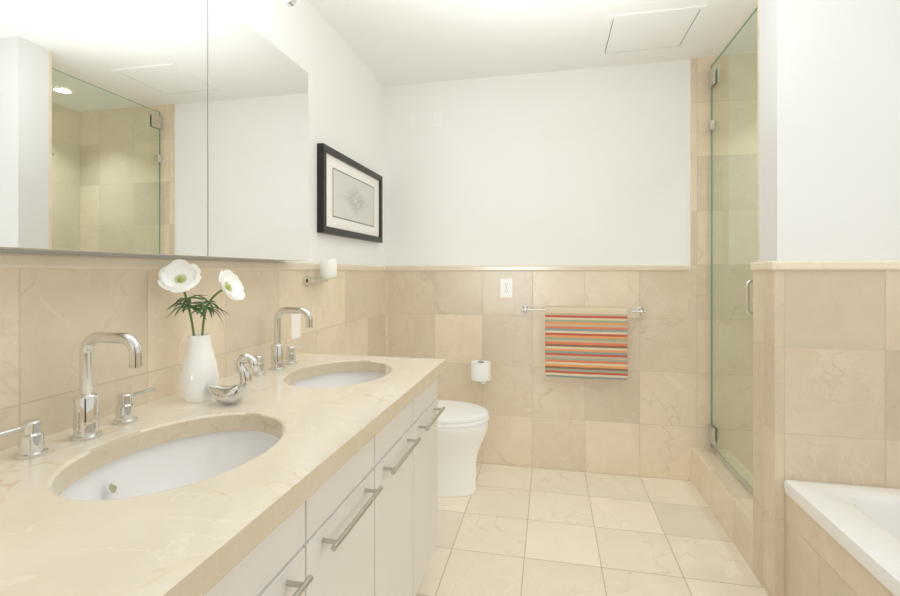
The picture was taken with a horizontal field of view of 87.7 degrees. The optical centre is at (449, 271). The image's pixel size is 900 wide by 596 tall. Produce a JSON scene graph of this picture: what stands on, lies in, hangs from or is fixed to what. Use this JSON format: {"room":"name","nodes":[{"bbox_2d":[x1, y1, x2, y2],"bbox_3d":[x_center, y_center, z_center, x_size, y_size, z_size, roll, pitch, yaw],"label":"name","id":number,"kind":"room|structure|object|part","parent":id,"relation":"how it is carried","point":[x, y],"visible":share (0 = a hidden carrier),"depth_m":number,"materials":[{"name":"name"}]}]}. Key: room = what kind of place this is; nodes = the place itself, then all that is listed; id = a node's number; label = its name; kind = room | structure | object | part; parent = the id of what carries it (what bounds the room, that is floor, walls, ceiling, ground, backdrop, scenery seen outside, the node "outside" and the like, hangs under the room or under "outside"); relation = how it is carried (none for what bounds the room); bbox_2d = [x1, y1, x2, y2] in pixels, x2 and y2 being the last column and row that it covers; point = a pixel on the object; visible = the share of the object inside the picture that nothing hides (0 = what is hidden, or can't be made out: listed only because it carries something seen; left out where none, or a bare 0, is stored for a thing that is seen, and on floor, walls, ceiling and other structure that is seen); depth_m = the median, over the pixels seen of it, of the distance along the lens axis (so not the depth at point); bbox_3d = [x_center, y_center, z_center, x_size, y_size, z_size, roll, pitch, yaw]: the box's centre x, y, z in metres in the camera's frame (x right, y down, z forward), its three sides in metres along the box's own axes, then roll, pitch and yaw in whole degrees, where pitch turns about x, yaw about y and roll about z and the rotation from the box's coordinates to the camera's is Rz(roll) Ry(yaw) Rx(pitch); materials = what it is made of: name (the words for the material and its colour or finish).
{"room":"bathroom","nodes":[
{"label":"bathroom","id":0,"kind":"room"},
{"bbox_2d":[0,0,383,265],"bbox_3d":[-0.869,-0.013,1.174,0.120,2.343,3.974,0,0,12],"label":"wall","id":1,"kind":"structure","parent":0,"point":[345,102],"depth_m":2.23,"materials":[{"name":"paint"}]},
{"bbox_2d":[0,0,215,258],"bbox_3d":[-0.776,-0.406,1.027,0.118,0.728,0.545,0,0,12],"label":"mirror","id":2,"kind":"object","parent":1,"relation":"attached to","point":[171,128],"depth_m":0.99,"materials":[{"name":"white"}]},
{"bbox_2d":[0,252,387,450],"bbox_3d":[-0.795,0.560,1.158,0.030,1.197,3.734,0,0,12],"label":"wall","id":3,"kind":"structure","parent":1,"relation":"attached to","point":[49,303],"depth_m":1.19,"materials":[{"name":"tile"}]},
{"bbox_3d":[-0.795,-0.022,1.158,0.030,0.032,3.734,0,0,12],"label":"wainscot cap trim","id":4,"kind":"part","parent":3,"relation":"part of","materials":[{"name":"beige stone"}]},
{"bbox_2d":[291,314,300,338],"bbox_3d":[-0.636,0.214,1.925,0.010,0.116,0.072,0,0,12],"label":"electrical outlet","id":5,"kind":"object","parent":3,"relation":"attached to","point":[295,325],"visible":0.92,"depth_m":1.92,"materials":[{"name":"white plastic"}]},
{"bbox_2d":[303,258,344,285],"bbox_3d":[-0.548,-0.001,2.052,0.110,0.118,0.175,0,0,12],"label":"candle holder","id":6,"kind":"object","parent":3,"relation":"attached to","point":[328,267],"visible":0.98,"depth_m":2.04,"materials":[{"name":"silver metal"}]},
{"bbox_3d":[-0.540,0.027,2.063,0.098,0.006,0.150,0,0,12],"label":"glass","id":7,"kind":"part","parent":6,"relation":"part of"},
{"bbox_2d":[320,258,336,277],"bbox_3d":[-0.536,-0.018,2.069,0.072,0.084,0.072,0,0,12],"label":"candle","id":8,"kind":"object","parent":6,"relation":"on","point":[328,267],"depth_m":2.04,"materials":[{"name":"white wax"}]},
{"bbox_2d":[216,0,307,260],"bbox_3d":[-0.662,-0.406,1.561,0.118,0.728,0.545,0,0,12],"label":"mirror","id":9,"kind":"object","parent":1,"relation":"attached to","point":[262,94],"depth_m":1.50,"materials":[{"name":"white"}]},
{"bbox_2d":[283,0,295,6],"bbox_3d":[-0.778,-1.016,1.053,0.104,0.060,1.455,0,0,12],"label":"sconce","id":10,"kind":"object","parent":1,"relation":"attached to","point":[290,3],"visible":1,"depth_m":1.74,"materials":[{"name":"silver metal"}]},
{"bbox_2d":[317,143,382,242],"bbox_3d":[-0.507,-0.381,2.494,0.032,0.405,0.766,0,0,12],"label":"picture frame","id":11,"kind":"object","parent":1,"relation":"attached to","point":[349,197],"visible":1,"depth_m":2.39,"materials":[{"name":"black"}]},
{"bbox_2d":[332,167,374,227],"bbox_3d":[-0.504,-0.381,2.493,0.004,0.235,0.536,0,0,12],"label":"art","id":12,"kind":"object","parent":11,"relation":"attached to","point":[353,196],"depth_m":2.45},
{"bbox_2d":[307,0,756,85],"bbox_3d":[0.471,-1.234,0.888,2.860,0.100,3.974,0,0,12],"label":"ceiling","id":13,"kind":"structure","parent":0,"point":[394,42],"depth_m":2.34,"materials":[{"name":"paint"}]},
{"bbox_2d":[600,5,707,55],"bbox_3d":[0.981,-1.181,2.316,0.420,0.007,0.400,0,0,12],"label":"ceiling access panel","id":14,"kind":"object","parent":13,"relation":"attached to","point":[658,30],"visible":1,"depth_m":2.29,"materials":[{"name":"paint"}]},
{"bbox_2d":[384,60,689,269],"bbox_3d":[0.932,-0.013,2.760,2.740,2.343,0.120,0,0,12],"label":"wall","id":15,"kind":"structure","parent":0,"point":[589,166],"depth_m":2.78,"materials":[{"name":"paint"}]},
{"bbox_2d":[409,113,415,129],"bbox_3d":[-0.236,-0.946,2.942,0.048,0.100,0.012,0,0,12],"label":"switch plate","id":16,"kind":"object","parent":15,"relation":"attached to","point":[412,120],"visible":1,"depth_m":2.94,"materials":[{"name":"white plastic"}]},
{"bbox_2d":[388,265,690,480],"bbox_3d":[0.472,0.560,2.783,1.770,1.197,0.028,0,0,12],"label":"wall","id":17,"kind":"structure","parent":15,"relation":"attached to","point":[637,422],"depth_m":2.75,"materials":[{"name":"tile"}]},
{"bbox_2d":[471,360,490,383],"bbox_3d":[0.185,0.597,2.770,0.114,0.161,0.142,0,0,12],"label":"toilet paper holder","id":18,"kind":"object","parent":17,"relation":"attached to","point":[481,371],"visible":1,"depth_m":2.71,"materials":[{"name":"white paper"}]},
{"bbox_2d":[500,278,511,297],"bbox_3d":[0.337,0.096,2.805,0.072,0.116,0.010,0,0,12],"label":"electrical outlet","id":19,"kind":"object","parent":17,"relation":"attached to","point":[505,287],"visible":1,"depth_m":2.80,"materials":[{"name":"white plastic"}]},
{"bbox_3d":[0.466,-0.022,2.784,1.758,0.032,0.027,0,0,12],"label":"wainscot cap trim","id":20,"kind":"part","parent":17,"relation":"part of","materials":[{"name":"beige stone"}]},
{"bbox_2d":[522,305,645,379],"bbox_3d":[0.752,0.395,2.669,0.681,0.399,0.103,0,0,12],"label":"towel rail","id":21,"kind":"object","parent":17,"relation":"attached to","point":[586,343],"visible":1,"depth_m":2.62,"materials":[{"name":"multicoloured fabric"}]},
{"bbox_2d":[545,307,627,379],"bbox_3d":[0.763,0.399,2.642,0.447,0.397,0.058,0,0,12],"label":"towel","id":22,"kind":"object","parent":21,"relation":"hanging from","point":[581,342],"depth_m":2.62,"materials":[{"name":"multicoloured fabric"}]},
{"bbox_2d":[691,447,752,570],"bbox_3d":[1.345,1.064,2.181,0.190,0.190,0.810,0,0,12],"label":"shower curb","id":23,"kind":"structure","parent":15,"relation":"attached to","point":[726,494],"depth_m":2.15,"materials":[{"name":"stone"}]},
{"bbox_2d":[708,8,756,494],"bbox_3d":[1.351,-0.080,2.186,0.126,2.092,0.797,0,0,12],"label":"door glass","id":24,"kind":"object","parent":23,"relation":"on","point":[713,82],"visible":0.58,"depth_m":2.30,"materials":[{"name":"green"}]},
{"bbox_2d":[415,463,768,595],"bbox_3d":[0.471,1.209,0.888,2.860,0.100,3.974,0,0,12],"label":"floor","id":25,"kind":"structure","parent":0,"point":[506,530],"depth_m":2.02,"materials":[{"name":"tile"}]},
{"bbox_2d":[192,367,444,595],"bbox_3d":[-0.493,0.769,1.055,0.630,0.777,1.674,0,0,12],"label":"bathroom vanity","id":26,"kind":"object","parent":25,"relation":"on","point":[369,527],"depth_m":1.09,"materials":[{"name":"white paint"}]},
{"bbox_2d":[0,353,444,595],"bbox_3d":[-0.497,0.360,1.055,0.621,0.042,1.696,0,0,12],"label":"countertop","id":27,"kind":"structure","parent":26,"relation":"on","point":[51,545],"depth_m":0.70,"materials":[{"name":"beige stone"}]},
{"bbox_2d":[0,332,155,458],"bbox_3d":[-0.698,0.230,0.951,0.167,0.216,0.352,0,0,12],"label":"faucet","id":28,"kind":"object","parent":27,"relation":"on","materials":[{"name":"silver metal"}]},
{"bbox_2d":[24,419,295,506],"bbox_3d":[-0.515,0.448,0.913,0.390,0.158,0.490,0,0,12],"label":"sink","id":29,"kind":"object","parent":27,"relation":"in","point":[161,470],"depth_m":1.03,"materials":[{"name":"white ceramic"}]},
{"bbox_2d":[158,259,244,402],"bbox_3d":[-0.666,0.152,1.238,0.204,0.372,0.160,0,0,12],"label":"vase","id":30,"kind":"object","parent":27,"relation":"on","point":[199,371],"visible":1,"depth_m":1.22,"materials":[{"name":"white ceramic"}]},
{"bbox_2d":[207,353,258,403],"bbox_3d":[-0.557,0.273,1.200,0.135,0.130,0.060,0,0,12],"label":"swan figurine","id":31,"kind":"object","parent":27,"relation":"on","point":[228,394],"visible":1,"depth_m":1.19,"materials":[{"name":"silver metal"}]},
{"bbox_2d":[245,307,312,374],"bbox_3d":[-0.554,0.230,1.626,0.167,0.216,0.352,0,0,12],"label":"faucet","id":32,"kind":"object","parent":27,"relation":"on","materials":[{"name":"silver metal"}]},
{"bbox_2d":[284,363,395,390],"bbox_3d":[-0.371,0.448,1.588,0.390,0.158,0.490,0,0,12],"label":"sink","id":33,"kind":"object","parent":27,"relation":"in","point":[326,376],"depth_m":1.77,"materials":[{"name":"white ceramic"}]},
{"bbox_2d":[438,400,488,496],"bbox_3d":[-0.142,0.845,2.515,0.707,0.624,0.420,0,0,12],"label":"toilet","id":34,"kind":"object","parent":25,"relation":"on","point":[462,428],"visible":0.42,"depth_m":2.40,"materials":[{"name":"white ceramic"}]},
{"bbox_3d":[-0.053,0.750,2.496,0.524,0.042,0.380,0,0,12],"label":"seat","id":35,"kind":"part","parent":34,"relation":"part of","materials":[{"name":"white plastic"}]},
{"bbox_2d":[784,480,899,595],"bbox_3d":[1.375,0.936,0.801,0.781,0.443,1.520,0,0,12],"label":"bathtub","id":36,"kind":"object","parent":25,"relation":"on","point":[842,539],"visible":1,"depth_m":1.42,"materials":[{"name":"white acrylic"},{"name":"light beige marble tile"}]},
{"bbox_2d":[759,0,899,261],"bbox_3d":[1.558,-0.013,1.632,0.805,2.343,0.146,0,0,12],"label":"wall","id":37,"kind":"structure","parent":0,"point":[829,130],"depth_m":1.61,"materials":[{"name":"paint"}]},
{"bbox_2d":[753,270,899,595],"bbox_3d":[1.543,0.575,1.635,0.805,1.167,0.176,0,0,12],"label":"wainscot","id":38,"kind":"structure","parent":37,"relation":"attached to","point":[826,376],"depth_m":1.60,"materials":[{"name":"beige tile"}]},
{"bbox_2d":[760,260,899,269],"bbox_3d":[1.507,-0.022,1.555,0.792,0.032,0.041,0,0,12],"label":"trim","id":39,"kind":"structure","parent":37,"relation":"on","point":[885,264],"depth_m":1.59,"materials":[{"name":"stone"}]},
{"bbox_3d":[1.799,-0.013,0.544,0.120,2.343,3.854,0,0,12],"label":"wall","id":40,"kind":"structure","parent":0,"visible":0},
{"bbox_2d":[690,53,749,468],"bbox_3d":[1.720,-0.013,2.524,0.780,2.343,0.015,0,0,12],"label":"wall","id":41,"kind":"structure","parent":40,"relation":"attached to","point":[700,183],"depth_m":2.57,"materials":[{"name":"tile"}]},
{"bbox_2d":[750,0,758,472],"bbox_3d":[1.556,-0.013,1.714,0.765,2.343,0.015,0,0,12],"label":"wall","id":42,"kind":"structure","parent":40,"relation":"attached to","point":[756,211],"depth_m":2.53,"materials":[{"name":"paint"}]}
]}

